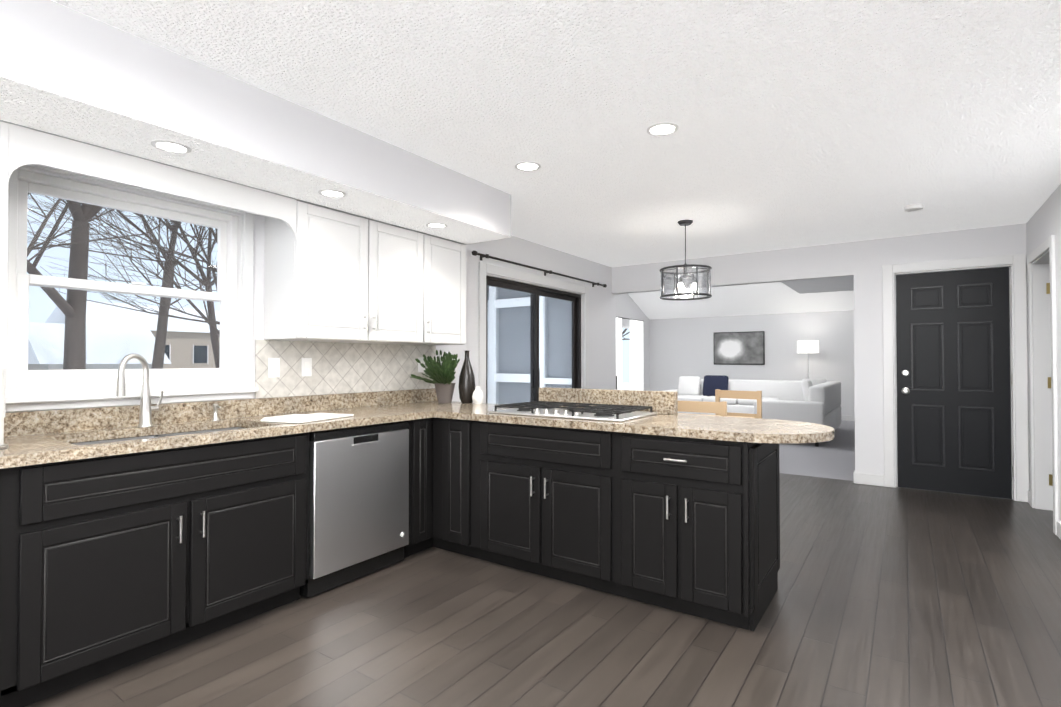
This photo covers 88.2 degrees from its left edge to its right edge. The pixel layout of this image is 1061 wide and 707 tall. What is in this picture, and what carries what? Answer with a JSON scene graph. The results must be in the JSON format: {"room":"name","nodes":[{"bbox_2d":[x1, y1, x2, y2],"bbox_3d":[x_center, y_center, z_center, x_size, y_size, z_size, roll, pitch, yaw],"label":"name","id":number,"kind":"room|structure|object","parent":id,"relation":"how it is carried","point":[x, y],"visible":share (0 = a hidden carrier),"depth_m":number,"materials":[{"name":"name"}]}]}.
{"room":"kitchen","nodes":[
{"label":"kitchen","id":0,"kind":"room"},
{"bbox_2d":[0,0,510,244],"bbox_3d":[-1.846,-1.026,2.165,0.760,0.311,4.930,-1,-1,34],"label":"soffit","id":1,"kind":"structure","parent":0,"point":[51,46],"depth_m":2.31,"materials":[{"name":"white paint"}]},
{"bbox_2d":[150,140,191,153],"bbox_3d":[-1.509,-0.867,2.302,0.146,0.006,0.146,-1,-1,34],"label":"recessed light","id":2,"kind":"object","parent":1,"relation":"in","point":[171,146],"visible":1,"depth_m":2.30,"materials":[{"name":"white glass"}]},
{"bbox_2d":[318,189,346,197],"bbox_3d":[-1.064,-0.858,2.942,0.146,0.006,0.146,-1,-1,34],"label":"recessed light","id":3,"kind":"object","parent":1,"relation":"in","point":[331,193],"visible":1,"depth_m":2.94,"materials":[{"name":"white"}]},
{"bbox_2d":[426,223,447,227],"bbox_3d":[-0.621,-0.848,3.633,0.146,0.006,0.146,-1,-1,34],"label":"recessed light","id":4,"kind":"object","parent":1,"relation":"in","point":[436,225],"visible":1,"depth_m":3.64,"materials":[{"name":"white glass"}]},
{"bbox_2d":[5,165,611,412],"bbox_3d":[-1.349,0.060,3.682,0.150,2.440,8.260,-1,-1,34],"label":"wall","id":5,"kind":"structure","parent":0,"point":[522,251],"depth_m":5.16,"materials":[{"name":"white paint"}]},
{"bbox_2d":[5,165,257,411],"bbox_3d":[-1.962,-0.303,2.747,0.200,1.111,1.125,-1,-1,34],"label":"window","id":6,"kind":"structure","parent":5,"relation":"in","point":[235,255],"depth_m":2.69,"materials":[{"name":"white"}]},
{"bbox_2d":[27,194,220,369],"bbox_3d":[-1.990,-0.318,2.757,0.040,0.806,0.836,-1,-1,34],"label":"window panel","id":7,"kind":"object","parent":6,"relation":"attached to","point":[121,292],"visible":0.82,"depth_m":2.69,"materials":[{"name":"clear glass"}]},
{"bbox_2d":[0,121,296,417],"bbox_3d":[-1.774,-0.307,2.634,0.314,1.112,1.210,-1,-1,34],"label":"window valance","id":8,"kind":"object","parent":5,"relation":"attached to","point":[20,146],"visible":0.96,"depth_m":2.33,"materials":[{"name":"white"}]},
{"bbox_2d":[255,340,435,397],"bbox_3d":[-1.986,-0.306,2.615,0.008,1.115,4.330,-1,-1,34],"label":"tile backsplash","id":9,"kind":"structure","parent":5,"relation":"attached to","point":[339,367],"depth_m":3.64,"materials":[{"name":"white tile"}]},
{"bbox_2d":[268,358,279,376],"bbox_3d":[-1.525,0.084,3.263,0.012,0.116,0.072,-1,-1,34],"label":"electrical outlet","id":10,"kind":"object","parent":9,"relation":"attached to","point":[273,367],"visible":1,"depth_m":3.26,"materials":[{"name":"white plastic"}]},
{"bbox_2d":[301,358,311,376],"bbox_3d":[-1.406,0.086,3.442,0.007,0.116,0.072,-1,-1,34],"label":"electrical outlet","id":11,"kind":"object","parent":9,"relation":"attached to","point":[306,366],"visible":1,"depth_m":3.44,"materials":[{"name":"white plastic"}]},
{"bbox_2d":[418,357,424,371],"bbox_3d":[-0.847,0.088,4.259,0.007,0.116,0.072,-1,-1,34],"label":"electrical outlet","id":12,"kind":"object","parent":9,"relation":"attached to","point":[421,368],"visible":0.75,"depth_m":4.25,"materials":[{"name":"white plastic"}]},
{"bbox_2d":[264,201,431,344],"bbox_3d":[-1.141,-0.464,3.565,0.329,0.774,1.040,-1,-1,34],"label":"upper cabinet","id":13,"kind":"object","parent":5,"relation":"attached to","point":[330,275],"depth_m":3.31,"materials":[{"name":"white wood"}]},
{"bbox_2d":[432,236,465,344],"bbox_3d":[-0.775,-0.456,4.099,0.329,0.774,0.515,-1,-1,34],"label":"upper cabinet","id":14,"kind":"object","parent":5,"relation":"attached to","point":[448,257],"depth_m":4.06,"materials":[{"name":"white wood"}]},
{"bbox_2d":[487,286,572,403],"bbox_3d":[0.045,0.304,5.718,0.046,1.858,1.666,-1,-1,34],"label":"door","id":15,"kind":"structure","parent":5,"relation":"in","point":[524,345],"depth_m":5.54,"materials":[{"name":"clear glass"}]},
{"bbox_2d":[479,262,588,402],"bbox_3d":[0.055,0.253,5.712,0.170,2.110,2.020,-1,-1,34],"label":"door frame","id":16,"kind":"structure","parent":5,"relation":"attached to","point":[500,272],"depth_m":5.70,"materials":[{"name":"white wood"}]},
{"bbox_2d":[472,250,606,287],"bbox_3d":[0.194,-0.847,5.729,0.096,0.060,2.524,-1,-1,34],"label":"curtain rod","id":17,"kind":"object","parent":5,"relation":"attached to","point":[474,253],"visible":1,"depth_m":5.42,"materials":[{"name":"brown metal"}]},
{"bbox_2d":[25,420,1060,706],"bbox_3d":[1.367,1.341,5.931,6.470,0.060,15.070,-1,-1,34],"label":"floor","id":18,"kind":"structure","parent":0,"point":[896,597],"depth_m":2.46,"materials":[{"name":"brown wood"}]},
{"bbox_2d":[0,467,19,706],"bbox_3d":[-2.169,0.818,1.774,0.600,0.868,0.598,-1,-1,34],"label":"base cabinet","id":19,"kind":"object","parent":18,"relation":"on","point":[9,477],"depth_m":1.86,"materials":[{"name":"black wood"}]},
{"bbox_2d":[0,388,431,468],"bbox_3d":[-1.719,0.320,2.432,0.644,0.140,4.345,-1,-1,34],"label":"countertop","id":20,"kind":"structure","parent":19,"relation":"on","point":[39,437],"depth_m":2.64,"materials":[{"name":"beige stone"}]},
{"bbox_2d":[0,368,7,448],"bbox_3d":[-1.969,0.161,1.960,0.150,0.363,0.150,-1,-1,34],"label":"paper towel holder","id":21,"kind":"object","parent":20,"relation":"on","point":[2,383],"visible":0.97,"depth_m":1.98,"materials":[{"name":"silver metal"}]},
{"bbox_2d":[116,353,163,426],"bbox_3d":[-1.859,0.175,2.604,0.116,0.353,0.212,-1,-1,34],"label":"pull-down faucet","id":22,"kind":"object","parent":20,"relation":"on","point":[146,409],"visible":1,"depth_m":2.63,"materials":[{"name":"silver metal"}]},
{"bbox_2d":[73,427,245,444],"bbox_3d":[-1.640,0.495,2.512,0.431,0.204,0.816,-1,-1,34],"label":"double-bowl sink","id":23,"kind":"object","parent":20,"relation":"in","point":[137,438],"visible":0.06,"depth_m":2.62,"materials":[{"name":"silver metal"}]},
{"bbox_2d":[212,404,220,420],"bbox_3d":[-1.669,0.312,2.916,0.069,0.088,0.035,-1,-1,34],"label":"soap dispenser","id":24,"kind":"object","parent":20,"relation":"on","point":[215,411],"visible":0.98,"depth_m":2.92,"materials":[{"name":"silver metal"}]},
{"bbox_2d":[260,413,353,423],"bbox_3d":[-1.211,0.347,3.002,0.260,0.020,0.420,0,-1,22],"label":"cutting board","id":25,"kind":"object","parent":20,"relation":"on","point":[299,418],"visible":1,"depth_m":2.88,"materials":[{"name":"white plastic"}]},
{"bbox_2d":[410,350,459,402],"bbox_3d":[-0.692,0.171,4.100,0.394,0.404,0.418,-1,-1,34],"label":"potted plant","id":26,"kind":"object","parent":20,"relation":"on","point":[441,375],"visible":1,"depth_m":4.09,"materials":[{"name":"green plant"}]},
{"bbox_2d":[458,351,474,403],"bbox_3d":[-0.478,0.175,4.120,0.128,0.395,0.127,-1,-1,34],"label":"bottle vase","id":27,"kind":"object","parent":20,"relation":"on","point":[466,386],"visible":0.9,"depth_m":4.08,"materials":[{"name":"black ceramic"}]},
{"bbox_2d":[472,386,483,403],"bbox_3d":[-0.387,0.304,4.038,0.084,0.135,0.084,-1,-1,34],"label":"ornament","id":28,"kind":"object","parent":20,"relation":"on","point":[477,396],"visible":1,"depth_m":4.01,"materials":[{"name":"white ceramic"}]},
{"bbox_2d":[300,421,408,597],"bbox_3d":[-1.153,0.841,3.222,0.580,0.865,0.656,-1,-1,34],"label":"stainless steel dishwasher","id":29,"kind":"object","parent":18,"relation":"on","point":[358,501],"visible":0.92,"depth_m":3.01,"materials":[{"name":"silver metal"}]},
{"bbox_2d":[404,418,427,557],"bbox_3d":[-0.918,0.844,3.600,0.600,0.868,0.210,-1,-1,34],"label":"base cabinet","id":30,"kind":"object","parent":18,"relation":"on","point":[418,428],"depth_m":3.41,"materials":[{"name":"black wood"}]},
{"bbox_2d":[448,419,475,557],"bbox_3d":[-0.269,0.845,3.640,0.265,0.868,0.631,-1,-1,34],"label":"base cabinet","id":31,"kind":"object","parent":18,"relation":"on","point":[461,433],"depth_m":3.37,"materials":[{"name":"black wood"}]},
{"bbox_2d":[476,421,615,594],"bbox_3d":[0.226,0.840,3.301,0.935,0.868,0.631,-1,-1,34],"label":"base cabinet","id":32,"kind":"object","parent":18,"relation":"on","point":[546,496],"depth_m":3.01,"materials":[{"name":"black wood"}]},
{"bbox_2d":[432,387,834,443],"bbox_3d":[0.493,0.312,3.133,2.184,0.175,0.690,-1,-1,34],"label":"countertop","id":33,"kind":"structure","parent":32,"relation":"on","point":[667,422],"depth_m":2.94,"materials":[{"name":"beige stone"}]},
{"bbox_2d":[489,401,657,421],"bbox_3d":[0.253,0.338,3.291,0.870,0.046,0.520,-1,-1,34],"label":"gas cooktop","id":34,"kind":"object","parent":33,"relation":"in","point":[610,412],"visible":1,"depth_m":3.18,"materials":[{"name":"silver metal"}]},
{"bbox_2d":[616,432,779,630],"bbox_3d":[0.881,0.834,2.865,0.640,0.868,0.651,-1,-1,34],"label":"base cabinet","id":35,"kind":"object","parent":18,"relation":"on","point":[698,520],"depth_m":2.59,"materials":[{"name":"black wood"}]},
{"bbox_2d":[678,401,726,416],"bbox_3d":[1.236,0.806,3.950,0.440,0.955,0.421,-1,-1,34],"label":"chair","id":36,"kind":"object","parent":18,"relation":"on","point":[704,407],"visible":0.12,"depth_m":3.76,"materials":[{"name":"beige wood"}]},
{"bbox_2d":[678,413,753,417],"bbox_3d":[1.245,0.919,4.670,1.100,0.750,0.760,-1,-1,34],"label":"wood dining table","id":37,"kind":"object","parent":18,"relation":"on","point":[715,415],"visible":0.02,"depth_m":4.82,"materials":[{"name":"beige wood"}]},
{"bbox_2d":[715,389,761,418],"bbox_3d":[1.843,0.821,5.013,0.420,0.955,0.400,-1,-1,38],"label":"chair","id":38,"kind":"object","parent":18,"relation":"on","point":[733,394],"visible":0.21,"depth_m":5.12,"materials":[{"name":"beige wood"}]},
{"bbox_2d":[664,375,840,446],"bbox_3d":[3.638,0.892,9.741,3.080,0.946,2.630,-1,-1,34],"label":"sectional sofa","id":39,"kind":"object","parent":18,"relation":"on","point":[817,401],"visible":0.67,"depth_m":9.97,"materials":[{"name":"white fabric"}]},
{"bbox_2d":[797,340,818,378],"bbox_3d":[5.752,0.562,11.346,0.400,1.650,0.400,-1,-1,34],"label":"floor lamp","id":40,"kind":"object","parent":18,"relation":"on","point":[809,346],"visible":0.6,"depth_m":11.20,"materials":[{"name":"silver metal"}]},
{"bbox_2d":[52,0,1060,293],"bbox_3d":[1.611,-1.231,4.377,4.270,0.160,12.720,-1,-1,34],"label":"ceiling","id":41,"kind":"structure","parent":0,"point":[808,122],"depth_m":2.55,"materials":[{"name":"white paint"}]},
{"bbox_2d":[515,161,540,170],"bbox_3d":[-0.017,-1.161,3.405,0.166,0.006,0.166,-1,-1,34],"label":"recessed light","id":42,"kind":"object","parent":41,"relation":"in","point":[527,166],"visible":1,"depth_m":3.41,"materials":[{"name":"white glass"}]},
{"bbox_2d":[646,122,678,135],"bbox_3d":[0.689,-1.169,2.861,0.166,0.006,0.166,-1,-1,34],"label":"recessed light","id":43,"kind":"object","parent":41,"relation":"in","point":[663,129],"visible":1,"depth_m":2.86,"materials":[{"name":"white"}]},
{"bbox_2d":[659,220,711,300],"bbox_3d":[1.342,-0.814,4.748,0.440,0.664,0.440,-1,-1,34],"label":"pendant chandelier","id":44,"kind":"object","parent":41,"relation":"hanging from","point":[693,278],"visible":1,"depth_m":4.69,"materials":[{"name":"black metal"}]},
{"bbox_2d":[904,204,923,211],"bbox_3d":[2.992,-1.135,4.278,0.132,0.034,0.132,-1,-1,34],"label":"smoke detector","id":45,"kind":"object","parent":41,"relation":"attached to","point":[912,207],"visible":1,"depth_m":4.24,"materials":[{"name":"white plastic"}]},
{"bbox_2d":[616,294,651,390],"bbox_3d":[1.127,-0.665,11.203,0.150,4.100,6.690,-1,-1,34],"label":"wall","id":46,"kind":"structure","parent":0,"point":[626,307],"depth_m":13.14,"materials":[{"name":"white paint"}]},
{"bbox_2d":[616,317,643,389],"bbox_3d":[2.184,0.282,12.460,0.059,2.182,2.000,-1,-1,34],"label":"curtain","id":47,"kind":"object","parent":46,"relation":"hanging from","point":[636,354],"visible":0.5,"depth_m":12.77,"materials":[{"name":"white fabric"}]},
{"bbox_2d":[628,282,853,318],"bbox_3d":[3.734,-1.775,9.433,6.470,1.830,6.690,-1,-1,34],"label":"ceiling","id":48,"kind":"structure","parent":0,"point":[767,298],"depth_m":11.89,"materials":[{"name":"white paint"}]},
{"bbox_2d":[488,223,1029,489],"bbox_3d":[1.811,-0.729,6.608,6.470,4.100,0.120,-1,-1,34],"label":"wall","id":49,"kind":"structure","parent":0,"point":[862,262],"depth_m":5.52,"materials":[{"name":"white paint"}]},
{"bbox_2d":[853,471,883,486],"bbox_3d":[3.362,1.249,5.438,0.270,0.110,0.018,-1,-1,34],"label":"baseboard","id":50,"kind":"structure","parent":49,"relation":"attached to","point":[869,479],"depth_m":5.43,"materials":[{"name":"white"}]},
{"bbox_2d":[896,267,1013,498],"bbox_3d":[3.907,0.261,5.075,0.854,2.060,0.115,-1,-1,34],"label":"door","id":51,"kind":"structure","parent":49,"relation":"in","point":[953,386],"depth_m":5.08,"materials":[{"name":"black wood"}]},
{"bbox_2d":[882,254,1028,501],"bbox_3d":[3.934,0.215,5.129,1.060,2.170,0.140,-1,-1,34],"label":"door frame","id":52,"kind":"structure","parent":49,"relation":"attached to","point":[1019,367],"depth_m":4.89,"materials":[{"name":"white wood"}]},
{"bbox_2d":[648,310,896,415],"bbox_3d":[5.586,-0.652,12.113,6.180,4.100,0.150,-1,-1,34],"label":"wall","id":53,"kind":"structure","parent":0,"point":[674,349],"depth_m":12.21,"materials":[{"name":"white paint"}]},
{"bbox_2d":[714,331,764,364],"bbox_3d":[4.767,-0.121,12.555,1.120,0.750,0.032,-1,-1,34],"label":"framed picture","id":54,"kind":"object","parent":53,"relation":"attached to","point":[739,348],"visible":0.98,"depth_m":12.53,"materials":[{"name":"black plastic"}]},
{"bbox_2d":[841,415,854,420],"bbox_3d":[5.539,1.342,12.015,6.180,0.110,0.019,-1,-1,34],"label":"baseboard","id":55,"kind":"structure","parent":53,"relation":"attached to","point":[843,417],"depth_m":11.31,"materials":[{"name":"white"}]},
{"bbox_2d":[1026,184,1060,521],"bbox_3d":[2.063,0.027,1.346,0.120,2.440,8.260,-1,-1,34],"label":"wall","id":56,"kind":"structure","parent":0,"point":[1043,223],"depth_m":3.87,"materials":[{"name":"white paint"}]},
{"bbox_2d":[1027,235,1058,534],"bbox_3d":[4.027,0.225,4.229,0.140,2.125,0.950,-1,-1,34],"label":"door frame","id":57,"kind":"structure","parent":56,"relation":"attached to","point":[1043,406],"depth_m":4.54,"materials":[{"name":"white wood"}]},
{"bbox_2d":[1046,283,1052,485],"bbox_3d":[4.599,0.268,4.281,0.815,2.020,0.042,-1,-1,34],"label":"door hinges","id":58,"kind":"structure","parent":56,"relation":"in","point":[1049,386],"depth_m":4.52,"materials":[{"name":"white"}]},
{"bbox_2d":[1057,520,1060,539],"bbox_3d":[1.723,1.186,0.954,0.015,0.110,7.015,-1,-1,34],"label":"baseboard","id":59,"kind":"structure","parent":56,"relation":"attached to","point":[1058,522],"depth_m":3.80,"materials":[{"name":"white"}]},
{"label":"outside","id":60,"kind":"structure","parent":0,"visible":0},
{"bbox_2d":[622,382,629,389],"bbox_3d":[-49.396,4.346,39.664,119.840,0.120,170.000,-1,-1,34],"label":"ground","id":61,"kind":"structure","parent":60,"point":[625,385],"depth_m":82.41,"materials":[{"name":"white"}]},
{"bbox_2d":[27,200,101,369],"bbox_3d":[-11.388,-4.760,12.173,8.722,17.344,14.667,-1,-1,34],"label":"tree","id":62,"kind":"object","parent":61,"relation":"on","point":[72,336],"depth_m":13.18,"materials":[{"name":"grey plant"}]},
{"bbox_2d":[28,322,171,369],"bbox_3d":[-22.679,1.324,28.137,5.800,5.600,5.300,-1,-1,34],"label":"house","id":63,"kind":"structure","parent":61,"relation":"on","point":[136,346],"depth_m":26.93,"materials":[{"name":"grey"}]},
{"bbox_2d":[27,193,173,274],"bbox_3d":[-9.665,-1.355,9.520,8.132,10.437,8.226,-1,-1,34],"label":"tree","id":64,"kind":"object","parent":61,"relation":"on","point":[31,247],"depth_m":10.74,"materials":[{"name":"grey plant"}]},
{"bbox_2d":[27,193,219,336],"bbox_3d":[-10.796,-3.384,17.797,11.703,14.732,9.964,-1,-1,34],"label":"tree","id":65,"kind":"object","parent":61,"relation":"on","point":[207,261],"depth_m":16.04,"materials":[{"name":"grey plant"}]},
{"bbox_2d":[27,199,219,367],"bbox_3d":[-14.616,-4.335,23.630,10.328,16.808,13.390,-1,-1,34],"label":"tree","id":66,"kind":"object","parent":61,"relation":"on","point":[211,310],"depth_m":24.32,"materials":[{"name":"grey plant"}]},
{"bbox_2d":[32,201,216,368],"bbox_3d":[-14.545,-5.089,21.041,13.999,18.254,14.394,-1,-1,34],"label":"tree","id":67,"kind":"object","parent":61,"relation":"on","point":[161,335],"depth_m":20.92,"materials":[{"name":"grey plant"}]},
{"bbox_2d":[45,301,219,368],"bbox_3d":[-27.145,0.431,39.329,9.800,7.700,10.300,-1,-1,34],"label":"house","id":68,"kind":"structure","parent":61,"relation":"on","point":[179,359],"depth_m":36.84,"materials":[{"name":"beige"}]},
{"bbox_2d":[487,286,571,403],"bbox_3d":[-1.033,1.321,6.612,2.640,5.000,3.000,-1,-1,34],"label":"porch","id":69,"kind":"object","parent":61,"relation":"on","point":[494,358],"depth_m":7.76,"materials":[{"name":"white wood"}]},
{"bbox_2d":[622,328,629,339],"bbox_3d":[3.480,-2.981,27.361,11.344,14.196,14.976,-1,-1,34],"label":"tree","id":70,"kind":"object","parent":61,"relation":"on","point":[624,331],"depth_m":27.85,"materials":[{"name":"grey plant"}]}
]}

